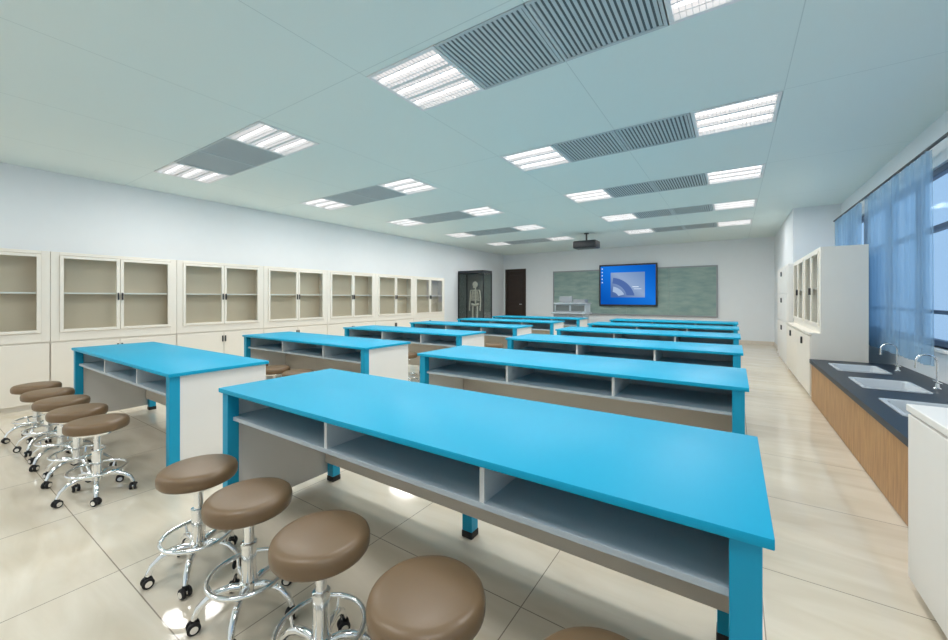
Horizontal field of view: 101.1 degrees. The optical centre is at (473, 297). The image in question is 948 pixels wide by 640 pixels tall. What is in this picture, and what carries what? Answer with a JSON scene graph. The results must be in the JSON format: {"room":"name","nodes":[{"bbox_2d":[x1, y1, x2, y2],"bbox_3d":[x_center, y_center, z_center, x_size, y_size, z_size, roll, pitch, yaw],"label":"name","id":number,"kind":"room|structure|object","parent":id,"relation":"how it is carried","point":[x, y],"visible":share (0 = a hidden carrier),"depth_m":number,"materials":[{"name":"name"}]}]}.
{"room":"science classroom","nodes":[
{"label":"science classroom","id":0,"kind":"room"},
{"bbox_2d":[0,162,503,321],"bbox_3d":[-2.973,-0.188,8.834,0.150,2.875,14.900,0,0,34],"label":"wall","id":1,"kind":"structure","parent":0,"point":[41,210],"depth_m":6.39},
{"bbox_2d":[0,0,947,254],"bbox_3d":[0.764,-1.725,6.341,9.235,0.200,15.000,0,0,34],"label":"ceiling","id":2,"kind":"structure","parent":0,"point":[112,91],"depth_m":3.29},
{"bbox_2d":[154,162,229,183],"bbox_3d":[-3.671,-1.672,5.093,0.635,0.106,0.635,0,0,34],"label":"ceiling light","id":3,"kind":"object","parent":2,"relation":"attached to","point":[175,169],"visible":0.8,"depth_m":5.09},
{"bbox_2d":[174,150,254,175],"bbox_3d":[-3.136,-1.637,4.736,0.635,0.036,0.635,0,0,34],"label":"ceiling vent","id":4,"kind":"object","parent":2,"relation":"in","point":[197,159],"visible":0.74,"depth_m":4.72,"materials":[{"name":"grey metal"}]},
{"bbox_2d":[198,137,284,166],"bbox_3d":[-2.601,-1.637,4.379,0.635,0.036,0.635,0,0,34],"label":"ceiling vent","id":5,"kind":"object","parent":2,"relation":"in","point":[227,148],"visible":0.79,"depth_m":4.36,"materials":[{"name":"grey metal"}]},
{"bbox_2d":[226,121,318,155],"bbox_3d":[-2.066,-1.672,4.022,0.635,0.106,0.635,0,0,34],"label":"ceiling light","id":6,"kind":"object","parent":2,"relation":"attached to","point":[258,134],"visible":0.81,"depth_m":4.02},
{"bbox_2d":[299,198,352,209],"bbox_3d":[-2.556,-1.672,6.765,0.635,0.106,0.635,0,0,34],"label":"ceiling light","id":7,"kind":"object","parent":2,"relation":"attached to","point":[322,203],"visible":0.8,"depth_m":6.78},
{"bbox_2d":[323,192,378,205],"bbox_3d":[-2.021,-1.637,6.408,0.635,0.036,0.635,0,0,34],"label":"ceiling vent","id":8,"kind":"object","parent":2,"relation":"in","point":[349,198],"visible":0.84,"depth_m":6.38,"materials":[{"name":"grey metal"}]},
{"bbox_2d":[349,185,405,200],"bbox_3d":[-1.486,-1.637,6.051,0.635,0.036,0.635,0,0,34],"label":"ceiling vent","id":9,"kind":"object","parent":2,"relation":"in","point":[376,192],"visible":0.8,"depth_m":6.04,"materials":[{"name":"grey metal"}]},
{"bbox_2d":[387,219,426,226],"bbox_3d":[-1.452,-1.672,8.421,0.635,0.106,0.635,0,0,34],"label":"ceiling light","id":10,"kind":"object","parent":2,"relation":"attached to","point":[403,222],"visible":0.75,"depth_m":8.41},
{"bbox_2d":[378,177,438,194],"bbox_3d":[-0.951,-1.672,5.695,0.635,0.106,0.635,0,0,34],"label":"ceiling light","id":11,"kind":"object","parent":2,"relation":"attached to","point":[408,186],"visible":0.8,"depth_m":5.69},
{"bbox_2d":[366,45,484,111],"bbox_3d":[-0.352,-1.672,2.951,0.635,0.106,0.635,0,0,34],"label":"ceiling light","id":12,"kind":"object","parent":2,"relation":"attached to","point":[427,79],"visible":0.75,"depth_m":2.93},
{"bbox_2d":[408,215,450,223],"bbox_3d":[-0.917,-1.637,8.064,0.635,0.036,0.635,0,0,34],"label":"ceiling vent","id":13,"kind":"object","parent":2,"relation":"in","point":[428,219],"visible":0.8,"depth_m":8.08,"materials":[{"name":"grey metal"}]},
{"bbox_2d":[433,211,475,219],"bbox_3d":[-0.382,-1.637,7.707,0.635,0.036,0.635,0,0,34],"label":"ceiling vent","id":14,"kind":"object","parent":2,"relation":"in","point":[455,215],"visible":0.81,"depth_m":7.69,"materials":[{"name":"grey metal"}]},
{"bbox_2d":[444,232,475,237],"bbox_3d":[-0.342,-1.672,10.085,0.635,0.106,0.635,0,0,34],"label":"ceiling light","id":15,"kind":"object","parent":2,"relation":"attached to","point":[457,235],"visible":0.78,"depth_m":10.14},
{"bbox_2d":[464,230,498,235],"bbox_3d":[0.193,-1.637,9.728,0.635,0.036,0.635,0,0,34],"label":"ceiling vent","id":16,"kind":"object","parent":2,"relation":"in","point":[480,232],"visible":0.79,"depth_m":9.70,"materials":[{"name":"grey metal"}]},
{"bbox_2d":[460,206,504,216],"bbox_3d":[0.153,-1.672,7.350,0.635,0.106,0.635,0,0,34],"label":"ceiling light","id":17,"kind":"object","parent":2,"relation":"attached to","point":[481,211],"visible":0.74,"depth_m":7.37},
{"bbox_2d":[434,3,564,89],"bbox_3d":[0.183,-1.637,2.594,0.635,0.036,0.635,0,0,34],"label":"ceiling vent","id":18,"kind":"object","parent":2,"relation":"in","point":[510,45],"visible":0.85,"depth_m":2.55,"materials":[{"name":"grey metal"}]},
{"bbox_2d":[488,227,519,233],"bbox_3d":[0.728,-1.637,9.371,0.635,0.036,0.635,0,0,34],"label":"ceiling vent","id":19,"kind":"object","parent":2,"relation":"in","point":[506,229],"visible":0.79,"depth_m":9.39,"materials":[{"name":"grey metal"}]},
{"bbox_2d":[505,240,531,243],"bbox_3d":[1.286,-1.637,11.367,0.635,0.036,0.635,0,0,34],"label":"ceiling vent","id":20,"kind":"object","parent":2,"relation":"in","point":[517,241],"visible":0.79,"depth_m":11.43,"materials":[{"name":"grey metal"}]},
{"bbox_2d":[511,224,546,230],"bbox_3d":[1.263,-1.672,9.014,0.635,0.106,0.635,0,0,34],"label":"ceiling light","id":21,"kind":"object","parent":2,"relation":"attached to","point":[532,226],"visible":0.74,"depth_m":9.03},
{"bbox_2d":[499,144,571,171],"bbox_3d":[0.730,-1.672,4.573,0.635,0.106,0.635,0,0,34],"label":"ceiling light","id":22,"kind":"object","parent":2,"relation":"attached to","point":[545,156],"visible":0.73,"depth_m":4.58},
{"bbox_2d":[525,238,551,242],"bbox_3d":[1.821,-1.637,11.010,0.635,0.036,0.635,0,0,34],"label":"ceiling vent","id":23,"kind":"object","parent":2,"relation":"in","point":[539,239],"visible":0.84,"depth_m":11.03,"materials":[{"name":"grey metal"}]},
{"bbox_2d":[546,236,573,240],"bbox_3d":[2.356,-1.672,10.653,0.635,0.106,0.635,0,0,34],"label":"ceiling light","id":24,"kind":"object","parent":2,"relation":"attached to","point":[561,237],"visible":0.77,"depth_m":10.66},
{"bbox_2d":[573,233,599,249],"bbox_3d":[2.830,-1.433,9.794,0.580,0.385,0.424,0,0,34],"label":"projector","id":25,"kind":"object","parent":2,"relation":"hanging from","point":[585,244],"visible":1,"depth_m":9.64,"materials":[{"name":"black plastic"}]},
{"bbox_2d":[563,188,613,202],"bbox_3d":[1.834,-1.672,6.229,0.635,0.106,0.635,0,0,34],"label":"ceiling light","id":26,"kind":"object","parent":2,"relation":"attached to","point":[599,194],"visible":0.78,"depth_m":6.24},
{"bbox_2d":[552,130,627,161],"bbox_3d":[1.265,-1.637,4.217,0.635,0.036,0.635,0,0,34],"label":"ceiling vent","id":27,"kind":"object","parent":2,"relation":"in","point":[609,142],"visible":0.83,"depth_m":4.19,"materials":[{"name":"grey metal"}]},
{"bbox_2d":[525,0,667,61],"bbox_3d":[0.718,-1.637,2.237,0.635,0.036,0.635,0,0,34],"label":"ceiling vent","id":28,"kind":"object","parent":2,"relation":"in","point":[576,28],"visible":0.97,"depth_m":2.29,"materials":[{"name":"grey metal"}]},
{"bbox_2d":[600,213,638,221],"bbox_3d":[2.944,-1.672,7.893,0.635,0.106,0.635,0,0,34],"label":"ceiling light","id":29,"kind":"object","parent":2,"relation":"attached to","point":[630,216],"visible":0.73,"depth_m":7.92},
{"bbox_2d":[604,181,657,197],"bbox_3d":[2.369,-1.637,5.872,0.635,0.036,0.635,0,0,34],"label":"ceiling vent","id":30,"kind":"object","parent":2,"relation":"in","point":[644,187],"visible":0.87,"depth_m":5.86,"materials":[{"name":"grey metal"}]},
{"bbox_2d":[623,228,654,234],"bbox_3d":[4.037,-1.672,9.532,0.635,0.106,0.635,0,0,34],"label":"ceiling light","id":31,"kind":"object","parent":2,"relation":"attached to","point":[649,230],"visible":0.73,"depth_m":9.55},
{"bbox_2d":[634,209,673,218],"bbox_3d":[3.479,-1.637,7.536,0.635,0.036,0.635,0,0,34],"label":"ceiling vent","id":32,"kind":"object","parent":2,"relation":"in","point":[665,212],"visible":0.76,"depth_m":7.52,"materials":[{"name":"grey metal"}]},
{"bbox_2d":[615,112,694,150],"bbox_3d":[1.800,-1.637,3.860,0.635,0.036,0.635,0,0,34],"label":"ceiling vent","id":33,"kind":"object","parent":2,"relation":"in","point":[676,128],"visible":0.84,"depth_m":3.83,"materials":[{"name":"grey metal"}]},
{"bbox_2d":[651,225,684,231],"bbox_3d":[4.572,-1.637,9.175,0.635,0.036,0.635,0,0,34],"label":"ceiling vent","id":34,"kind":"object","parent":2,"relation":"in","point":[671,228],"visible":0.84,"depth_m":9.14,"materials":[{"name":"grey metal"}]},
{"bbox_2d":[651,173,706,191],"bbox_3d":[2.904,-1.637,5.515,0.635,0.036,0.635,0,0,34],"label":"ceiling vent","id":35,"kind":"object","parent":2,"relation":"in","point":[695,180],"visible":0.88,"depth_m":5.50,"materials":[{"name":"grey metal"}]},
{"bbox_2d":[671,204,712,214],"bbox_3d":[4.014,-1.637,7.179,0.635,0.036,0.635,0,0,34],"label":"ceiling vent","id":36,"kind":"object","parent":2,"relation":"in","point":[708,207],"visible":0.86,"depth_m":7.17,"materials":[{"name":"grey metal"}]},
{"bbox_2d":[682,222,716,229],"bbox_3d":[5.107,-1.637,8.818,0.635,0.036,0.635,0,0,34],"label":"ceiling vent","id":37,"kind":"object","parent":2,"relation":"in","point":[704,225],"visible":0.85,"depth_m":8.87,"materials":[{"name":"grey metal"}]},
{"bbox_2d":[664,0,741,24],"bbox_3d":[1.253,-1.672,1.881,0.635,0.106,0.635,0,0,34],"label":"ceiling light","id":38,"kind":"object","parent":2,"relation":"attached to","point":[677,11],"visible":1,"depth_m":2.19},
{"bbox_2d":[712,199,756,210],"bbox_3d":[4.549,-1.672,6.823,0.635,0.106,0.635,0,0,34],"label":"ceiling light","id":39,"kind":"object","parent":2,"relation":"attached to","point":[752,202],"visible":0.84,"depth_m":6.85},
{"bbox_2d":[716,219,752,226],"bbox_3d":[5.642,-1.672,8.461,0.635,0.106,0.635,0,0,34],"label":"ceiling light","id":40,"kind":"object","parent":2,"relation":"attached to","point":[748,221],"visible":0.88,"depth_m":8.51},
{"bbox_2d":[705,164,764,184],"bbox_3d":[3.439,-1.672,5.159,0.635,0.106,0.635,0,0,34],"label":"ceiling light","id":41,"kind":"object","parent":2,"relation":"attached to","point":[755,171],"visible":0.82,"depth_m":5.18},
{"bbox_2d":[690,91,782,137],"bbox_3d":[2.335,-1.672,3.503,0.635,0.106,0.635,0,0,34],"label":"ceiling light","id":42,"kind":"object","parent":2,"relation":"attached to","point":[760,110],"visible":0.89,"depth_m":3.50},
{"bbox_2d":[0,343,947,639],"bbox_3d":[0.764,1.300,6.341,9.235,0.100,15.000,0,0,34],"label":"floor","id":43,"kind":"structure","parent":0,"point":[837,569],"depth_m":1.86,"materials":[{"name":"tile"}]},
{"bbox_2d":[0,248,49,413],"bbox_3d":[-5.475,0.357,4.150,0.735,1.785,1.216,0,0,34],"label":"storage cabinet","id":44,"kind":"object","parent":43,"relation":"on","point":[24,274],"visible":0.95,"depth_m":4.37,"materials":[{"name":"beige laminate"}]},
{"bbox_2d":[0,292,35,293],"bbox_3d":[-5.302,-0.058,4.035,0.190,0.018,1.180,0,0,34],"label":"shelf","id":45,"kind":"object","parent":44,"relation":"attached to","point":[0,292],"depth_m":4.29,"materials":[{"name":"white laminate"}]},
{"bbox_2d":[1,381,61,443],"bbox_3d":[-3.926,1.008,3.515,0.394,0.483,0.381,0,0,1],"label":"stool","id":46,"kind":"object","parent":43,"relation":"on","point":[20,389],"visible":0.59,"depth_m":3.42,"materials":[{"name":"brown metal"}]},
{"bbox_2d":[13,387,74,456],"bbox_3d":[-3.540,1.008,3.262,0.394,0.483,0.381,0,0,28],"label":"stool","id":47,"kind":"object","parent":43,"relation":"on","point":[31,397],"visible":0.64,"depth_m":3.17,"materials":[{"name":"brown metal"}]},
{"bbox_2d":[27,394,92,471],"bbox_3d":[-3.168,1.008,3.000,0.394,0.483,0.381,0,0,-31],"label":"stool","id":48,"kind":"object","parent":43,"relation":"on","point":[46,405],"visible":0.62,"depth_m":2.93,"materials":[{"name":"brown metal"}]},
{"bbox_2d":[41,403,116,488],"bbox_3d":[-2.788,1.008,2.749,0.394,0.483,0.381,0,0,-26],"label":"stool","id":49,"kind":"object","parent":43,"relation":"on","point":[63,415],"visible":0.75,"depth_m":2.69,"materials":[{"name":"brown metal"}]},
{"bbox_2d":[50,413,137,507],"bbox_3d":[-2.400,1.008,2.496,0.394,0.483,0.381,0,0,-4],"label":"stool","id":50,"kind":"object","parent":43,"relation":"on","point":[95,426],"visible":1,"depth_m":2.45,"materials":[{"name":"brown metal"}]},
{"bbox_2d":[50,251,176,387],"bbox_3d":[-4.798,0.357,5.165,0.735,1.785,1.216,0,0,34],"label":"storage cabinet","id":51,"kind":"object","parent":43,"relation":"on","point":[96,300],"visible":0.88,"depth_m":4.96,"materials":[{"name":"beige laminate"}]},
{"bbox_2d":[64,292,166,294],"bbox_3d":[-4.625,-0.058,5.050,0.190,0.018,1.180,0,0,34],"label":"shelf","id":52,"kind":"object","parent":51,"relation":"attached to","point":[65,293],"depth_m":5.05,"materials":[{"name":"white laminate"}]},
{"bbox_2d":[71,342,268,466],"bbox_3d":[-2.838,0.875,3.512,2.455,0.750,0.665,0,0,34],"label":"lab bench","id":53,"kind":"object","parent":43,"relation":"on","point":[188,381],"visible":0.66,"depth_m":3.01,"materials":[{"name":"blue laminate"}]},
{"bbox_2d":[79,361,165,395],"bbox_3d":[-2.851,0.668,3.493,2.355,0.020,0.538,0,0,34],"label":"shelf","id":54,"kind":"object","parent":53,"relation":"attached to","point":[126,374],"depth_m":3.27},
{"bbox_2d":[140,454,240,599],"bbox_3d":[-1.268,1.008,1.811,0.394,0.483,0.381,0,0,17],"label":"stool","id":55,"kind":"object","parent":43,"relation":"on","point":[196,475],"visible":0.88,"depth_m":1.74,"materials":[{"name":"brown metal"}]},
{"bbox_2d":[176,260,263,356],"bbox_3d":[-4.121,0.357,6.180,0.735,1.785,1.216,0,0,34],"label":"storage cabinet","id":56,"kind":"object","parent":43,"relation":"on","point":[218,304],"visible":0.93,"depth_m":6.02,"materials":[{"name":"beige laminate"}]},
{"bbox_2d":[186,293,256,294],"bbox_3d":[-3.948,-0.058,6.065,0.190,0.018,1.180,0,0,34],"label":"shelf","id":57,"kind":"object","parent":56,"relation":"attached to","point":[186,293],"depth_m":6.08,"materials":[{"name":"white laminate"}]},
{"bbox_2d":[186,477,298,639],"bbox_3d":[-0.887,1.008,1.558,0.394,0.483,0.381,0,0,27],"label":"stool","id":58,"kind":"object","parent":43,"relation":"on","point":[245,504],"visible":0.8,"depth_m":1.50,"materials":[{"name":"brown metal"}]},
{"bbox_2d":[266,365,289,377],"bbox_3d":[-2.238,1.008,4.389,0.394,0.483,0.381,0,0,-6],"label":"stool","id":59,"kind":"object","parent":43,"relation":"on","point":[272,370],"visible":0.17,"depth_m":4.28,"materials":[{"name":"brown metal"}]},
{"bbox_2d":[263,266,326,334],"bbox_3d":[-3.444,0.357,7.195,0.735,1.785,1.216,0,0,34],"label":"storage cabinet","id":60,"kind":"object","parent":43,"relation":"on","point":[295,299],"visible":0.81,"depth_m":7.08,"materials":[{"name":"beige laminate"}]},
{"bbox_2d":[270,294,321,295],"bbox_3d":[-3.272,-0.058,7.080,0.190,0.018,1.180,0,0,34],"label":"shelf","id":61,"kind":"object","parent":60,"relation":"attached to","point":[270,294],"depth_m":7.12,"materials":[{"name":"white laminate"}]},
{"bbox_2d":[282,369,313,376],"bbox_3d":[-1.865,1.008,4.134,0.394,0.483,0.381,0,0,-27],"label":"stool","id":62,"kind":"object","parent":43,"relation":"on","point":[294,371],"visible":0.1,"depth_m":4.07,"materials":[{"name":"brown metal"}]},
{"bbox_2d":[268,510,370,639],"bbox_3d":[-0.505,1.008,1.301,0.394,0.483,0.381,0,0,6],"label":"stool","id":63,"kind":"object","parent":43,"relation":"on","point":[316,547],"visible":0.99,"depth_m":1.26,"materials":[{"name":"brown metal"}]},
{"bbox_2d":[242,331,410,380],"bbox_3d":[-1.931,0.875,4.873,2.455,0.750,0.665,0,0,34],"label":"lab bench","id":64,"kind":"object","parent":43,"relation":"on","point":[297,350],"visible":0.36,"depth_m":4.70,"materials":[{"name":"blue laminate"}]},
{"bbox_2d":[248,343,360,363],"bbox_3d":[-1.944,0.668,4.853,2.355,0.020,0.538,0,0,34],"label":"shelf","id":65,"kind":"object","parent":64,"relation":"attached to","point":[353,356],"depth_m":4.72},
{"bbox_2d":[327,270,375,335],"bbox_3d":[-2.767,0.357,8.210,0.735,1.785,1.216,0,0,34],"label":"storage cabinet","id":66,"kind":"object","parent":43,"relation":"on","point":[351,296],"visible":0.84,"depth_m":8.10,"materials":[{"name":"beige laminate"}]},
{"bbox_2d":[375,274,413,326],"bbox_3d":[-2.090,0.357,9.225,0.735,1.785,1.216,0,0,34],"label":"storage cabinet","id":67,"kind":"object","parent":43,"relation":"on","point":[394,293],"visible":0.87,"depth_m":9.17,"materials":[{"name":"beige laminate"}]},
{"bbox_2d":[408,352,419,382],"bbox_3d":[-0.950,1.008,5.497,0.394,0.483,0.381,0,0,4],"label":"stool","id":68,"kind":"object","parent":43,"relation":"on","point":[411,355],"visible":0.24,"depth_m":5.42,"materials":[{"name":"silver metal"}]},
{"bbox_2d":[343,325,485,372],"bbox_3d":[-1.024,0.875,6.233,2.455,0.750,0.665,0,0,34],"label":"lab bench","id":69,"kind":"object","parent":43,"relation":"on","point":[421,339],"visible":0.4,"depth_m":6.18,"materials":[{"name":"blue laminate"}]},
{"bbox_2d":[349,335,455,346],"bbox_3d":[-1.037,0.668,6.213,2.355,0.020,0.538,0,0,34],"label":"shelf","id":70,"kind":"object","parent":69,"relation":"attached to","point":[448,342],"depth_m":6.04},
{"bbox_2d":[366,555,485,639],"bbox_3d":[-0.122,1.008,1.048,0.394,0.483,0.381,0,0,23],"label":"stool","id":71,"kind":"object","parent":43,"relation":"on","point":[426,597],"visible":1,"depth_m":0.99,"materials":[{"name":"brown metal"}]},
{"bbox_2d":[413,276,443,321],"bbox_3d":[-1.413,0.357,10.240,0.735,1.785,1.216,0,0,34],"label":"storage cabinet","id":72,"kind":"object","parent":43,"relation":"on","point":[428,291],"visible":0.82,"depth_m":10.21,"materials":[{"name":"beige laminate"}]},
{"bbox_2d":[410,321,532,348],"bbox_3d":[-0.117,0.875,7.593,2.455,0.750,0.665,0,0,34],"label":"lab bench","id":73,"kind":"object","parent":43,"relation":"on","point":[495,333],"visible":0.29,"depth_m":7.41,"materials":[{"name":"blue laminate"}]},
{"bbox_2d":[484,332,512,336],"bbox_3d":[-0.130,0.668,7.574,2.355,0.020,0.538,0,0,34],"label":"shelf","id":74,"kind":"object","parent":73,"relation":"attached to","point":[501,334],"depth_m":7.03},
{"bbox_2d":[458,270,491,318],"bbox_3d":[0.030,0.200,12.300,0.960,2.100,0.500,0,0,34],"label":"display case","id":75,"kind":"object","parent":43,"relation":"on","point":[483,278],"visible":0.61,"depth_m":12.38,"materials":[{"name":"black plastic"}]},
{"bbox_2d":[469,281,480,317],"bbox_3d":[0.031,0.303,12.267,0.322,1.654,0.369,0,0,-17],"label":"model","id":76,"kind":"object","parent":75,"relation":"on","point":[475,284],"visible":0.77,"depth_m":12.22},
{"bbox_2d":[485,343,503,347],"bbox_3d":[0.336,1.008,6.601,0.394,0.483,0.381,0,0,-9],"label":"stool","id":77,"kind":"object","parent":43,"relation":"on","point":[492,345],"visible":0.23,"depth_m":6.47,"materials":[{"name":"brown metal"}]},
{"bbox_2d":[219,368,774,639],"bbox_3d":[-0.198,0.875,1.788,2.455,0.750,0.725,0,0,34],"label":"lab bench","id":78,"kind":"object","parent":43,"relation":"on","point":[683,510],"visible":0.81,"depth_m":1.38,"materials":[{"name":"blue laminate"}]},
{"bbox_2d":[233,407,728,596],"bbox_3d":[-0.211,0.668,1.768,2.355,0.020,0.598,0,0,34],"label":"shelf","id":79,"kind":"object","parent":78,"relation":"attached to","point":[700,558],"depth_m":1.23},
{"bbox_2d":[457,318,564,334],"bbox_3d":[0.791,0.875,8.953,2.455,0.750,0.665,0,0,34],"label":"lab bench","id":80,"kind":"object","parent":43,"relation":"on","point":[548,327],"visible":0.33,"depth_m":8.69,"materials":[{"name":"blue laminate"}]},
{"bbox_2d":[531,327,549,330],"bbox_3d":[0.778,0.668,8.934,2.355,0.020,0.538,0,0,34],"label":"shelf","id":81,"kind":"object","parent":80,"relation":"attached to","point":[532,328],"depth_m":8.41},
{"bbox_2d":[492,315,587,327],"bbox_3d":[1.698,0.875,10.314,2.455,0.750,0.665,0,0,34],"label":"lab bench","id":82,"kind":"object","parent":43,"relation":"on","point":[569,321],"visible":0.34,"depth_m":10.00,"materials":[{"name":"blue laminate"}]},
{"bbox_2d":[551,296,591,326],"bbox_3d":[2.803,0.590,11.232,1.000,1.280,0.660,0,0,34],"label":"podium","id":83,"kind":"object","parent":43,"relation":"on","point":[579,307],"visible":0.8,"depth_m":11.07,"materials":[{"name":"grey plastic"}]},
{"bbox_2d":[560,296,572,302],"bbox_3d":[2.678,0.045,11.351,0.380,0.190,0.140,0,0,34],"label":"monitor","id":84,"kind":"object","parent":83,"relation":"on","point":[565,299],"depth_m":11.33,"materials":[{"name":"grey plastic"}]},
{"bbox_2d":[417,345,748,434],"bbox_3d":[0.709,0.875,3.148,2.455,0.750,0.725,0,0,34],"label":"lab bench","id":85,"kind":"object","parent":43,"relation":"on","point":[702,396],"visible":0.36,"depth_m":2.98,"materials":[{"name":"blue laminate"}]},
{"bbox_2d":[427,363,731,415],"bbox_3d":[0.696,0.668,3.129,2.355,0.020,0.598,0,0,34],"label":"shelf","id":86,"kind":"object","parent":85,"relation":"attached to","point":[682,397],"depth_m":2.87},
{"bbox_2d":[544,626,628,639],"bbox_3d":[0.262,1.008,0.793,0.394,0.483,0.381,0,0,29],"label":"stool","id":87,"kind":"object","parent":43,"relation":"on","point":[581,632],"visible":1,"depth_m":0.89,"materials":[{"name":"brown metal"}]},
{"bbox_2d":[505,334,742,367],"bbox_3d":[1.616,0.875,4.508,2.455,0.750,0.725,0,0,34],"label":"lab bench","id":88,"kind":"object","parent":43,"relation":"on","point":[724,355],"visible":0.35,"depth_m":4.38,"materials":[{"name":"blue laminate"}]},
{"bbox_2d":[515,346,732,366],"bbox_3d":[1.603,0.668,4.489,2.355,0.020,0.598,0,0,34],"label":"shelf","id":89,"kind":"object","parent":88,"relation":"attached to","point":[554,349],"depth_m":4.39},
{"bbox_2d":[555,326,740,344],"bbox_3d":[2.523,0.875,5.869,2.455,0.750,0.725,0,0,34],"label":"lab bench","id":90,"kind":"object","parent":43,"relation":"on","point":[640,334],"visible":0.25,"depth_m":5.80,"materials":[{"name":"blue laminate"}]},
{"bbox_2d":[587,322,738,332],"bbox_3d":[3.430,0.875,7.229,2.455,0.750,0.725,0,0,34],"label":"lab bench","id":91,"kind":"object","parent":43,"relation":"on","point":[645,326],"visible":0.29,"depth_m":7.09,"materials":[{"name":"blue laminate"}]},
{"bbox_2d":[609,318,737,325],"bbox_3d":[4.338,0.875,8.589,2.455,0.750,0.725,0,0,34],"label":"lab bench","id":92,"kind":"object","parent":43,"relation":"on","point":[651,321],"visible":0.27,"depth_m":8.50,"materials":[{"name":"blue laminate"}]},
{"bbox_2d":[778,263,793,364],"bbox_3d":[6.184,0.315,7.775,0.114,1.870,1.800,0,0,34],"label":"storage cabinet","id":93,"kind":"object","parent":43,"relation":"on","point":[785,274],"visible":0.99,"depth_m":7.35,"materials":[{"name":"white laminate"}]},
{"bbox_2d":[786,256,804,376],"bbox_3d":[5.377,0.315,6.222,0.538,1.870,1.259,0,0,34],"label":"storage cabinet","id":94,"kind":"object","parent":43,"relation":"on","point":[798,267],"visible":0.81,"depth_m":6.33,"materials":[{"name":"beige laminate"}]},
{"bbox_2d":[796,244,868,395],"bbox_3d":[4.672,0.315,5.166,0.538,1.870,1.259,0,0,34],"label":"storage cabinet","id":95,"kind":"object","parent":43,"relation":"on","point":[836,278],"visible":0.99,"depth_m":4.66,"materials":[{"name":"beige laminate"}]},
{"bbox_2d":[811,365,907,525],"bbox_3d":[3.375,1.020,2.972,0.747,0.460,3.790,0,0,34],"label":"base cabinet","id":96,"kind":"object","parent":43,"relation":"on","point":[882,455],"depth_m":2.72,"materials":[{"name":"brown wood"}]},
{"bbox_2d":[809,359,947,446],"bbox_3d":[3.366,0.767,2.978,0.767,0.045,3.790,0,0,34],"label":"countertop","id":97,"kind":"structure","parent":96,"relation":"on","point":[894,422],"depth_m":3.11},
{"bbox_2d":[828,363,892,374],"bbox_3d":[4.043,0.829,4.107,0.400,0.185,0.530,0,0,34],"label":"sink","id":98,"kind":"object","parent":97,"relation":"in","point":[841,367],"visible":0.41,"depth_m":4.24,"materials":[{"name":"grey ceramic"}]},
{"bbox_2d":[879,343,900,371],"bbox_3d":[4.248,0.602,3.949,0.156,0.287,0.136,0,0,5],"label":"faucet","id":99,"kind":"object","parent":97,"relation":"on","point":[880,352],"visible":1,"depth_m":3.95,"materials":[{"name":"silver metal"}]},
{"bbox_2d":[848,377,932,393],"bbox_3d":[3.527,0.829,3.333,0.400,0.185,0.530,0,0,34],"label":"sink","id":100,"kind":"object","parent":97,"relation":"in","point":[870,383],"visible":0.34,"depth_m":3.46,"materials":[{"name":"grey ceramic"}]},
{"bbox_2d":[879,398,947,416],"bbox_3d":[3.011,0.829,2.559,0.400,0.185,0.530,0,0,34],"label":"sink","id":101,"kind":"object","parent":97,"relation":"in","point":[899,406],"visible":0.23,"depth_m":2.77,"materials":[{"name":"grey ceramic"}]},
{"bbox_2d":[914,354,942,389],"bbox_3d":[3.732,0.602,3.175,0.156,0.287,0.136,0,0,5],"label":"faucet","id":102,"kind":"object","parent":97,"relation":"on","point":[937,384],"visible":1,"depth_m":3.17,"materials":[{"name":"silver metal"}]},
{"bbox_2d":[906,404,947,638],"bbox_3d":[1.486,0.853,0.340,0.888,0.795,2.655,0,0,34],"label":"base cabinet","id":103,"kind":"object","parent":43,"relation":"on","point":[927,425],"visible":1,"depth_m":1.49,"materials":[{"name":"white laminate"}]},
{"bbox_2d":[504,237,774,341],"bbox_3d":[4.856,-0.188,12.477,8.835,2.875,0.150,0,0,34],"label":"wall","id":104,"kind":"structure","parent":0,"point":[746,267],"depth_m":11.15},
{"bbox_2d":[505,269,525,315],"bbox_3d":[1.573,0.085,14.614,0.860,2.330,0.179,0,0,34],"label":"door","id":105,"kind":"structure","parent":104,"relation":"in","point":[515,279],"depth_m":14.59,"materials":[{"name":"brown wood"}]},
{"bbox_2d":[553,265,717,317],"bbox_3d":[4.833,-0.190,12.366,4.920,1.480,0.059,0,0,34],"label":"chalkboard","id":106,"kind":"object","parent":104,"relation":"attached to","point":[683,291],"visible":0.77,"depth_m":11.68,"materials":[{"name":"green stone"}]},
{"bbox_2d":[599,263,657,306],"bbox_3d":[4.833,-0.405,12.293,1.740,1.330,0.082,0,0,34],"label":"display screen","id":107,"kind":"object","parent":106,"relation":"attached to","point":[619,284],"visible":1,"depth_m":12.23,"materials":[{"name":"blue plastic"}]},
{"bbox_2d":[611,272,644,296],"bbox_3d":[4.822,-0.415,12.259,1.020,0.790,0.003,0,0,34],"label":"picture","id":108,"kind":"object","parent":107,"relation":"attached to","point":[623,284],"depth_m":12.25},
{"bbox_2d":[739,340,773,344],"bbox_3d":[4.917,1.205,12.338,7.290,0.090,0.015,0,0,34],"label":"baseboard","id":109,"kind":"structure","parent":104,"relation":"attached to","point":[740,341],"depth_m":10.53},
{"bbox_2d":[775,110,947,383],"bbox_3d":[4.234,-0.188,4.028,0.795,2.875,14.600,0,0,34],"label":"wall","id":110,"kind":"structure","parent":0,"point":[804,230],"depth_m":5.09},
{"bbox_2d":[833,132,947,221],"bbox_3d":[3.705,-1.310,2.908,0.126,0.028,8.950,0,0,34],"label":"curtain rod","id":111,"kind":"object","parent":110,"relation":"attached to","point":[945,135],"visible":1,"depth_m":4.04,"materials":[{"name":"black plastic"}]},
{"bbox_2d":[848,162,947,354],"bbox_3d":[4.571,-0.360,4.043,0.130,1.680,5.800,0,0,34],"label":"window","id":112,"kind":"structure","parent":110,"relation":"in","point":[919,338],"depth_m":4.15,"materials":[{"name":"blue glass"}]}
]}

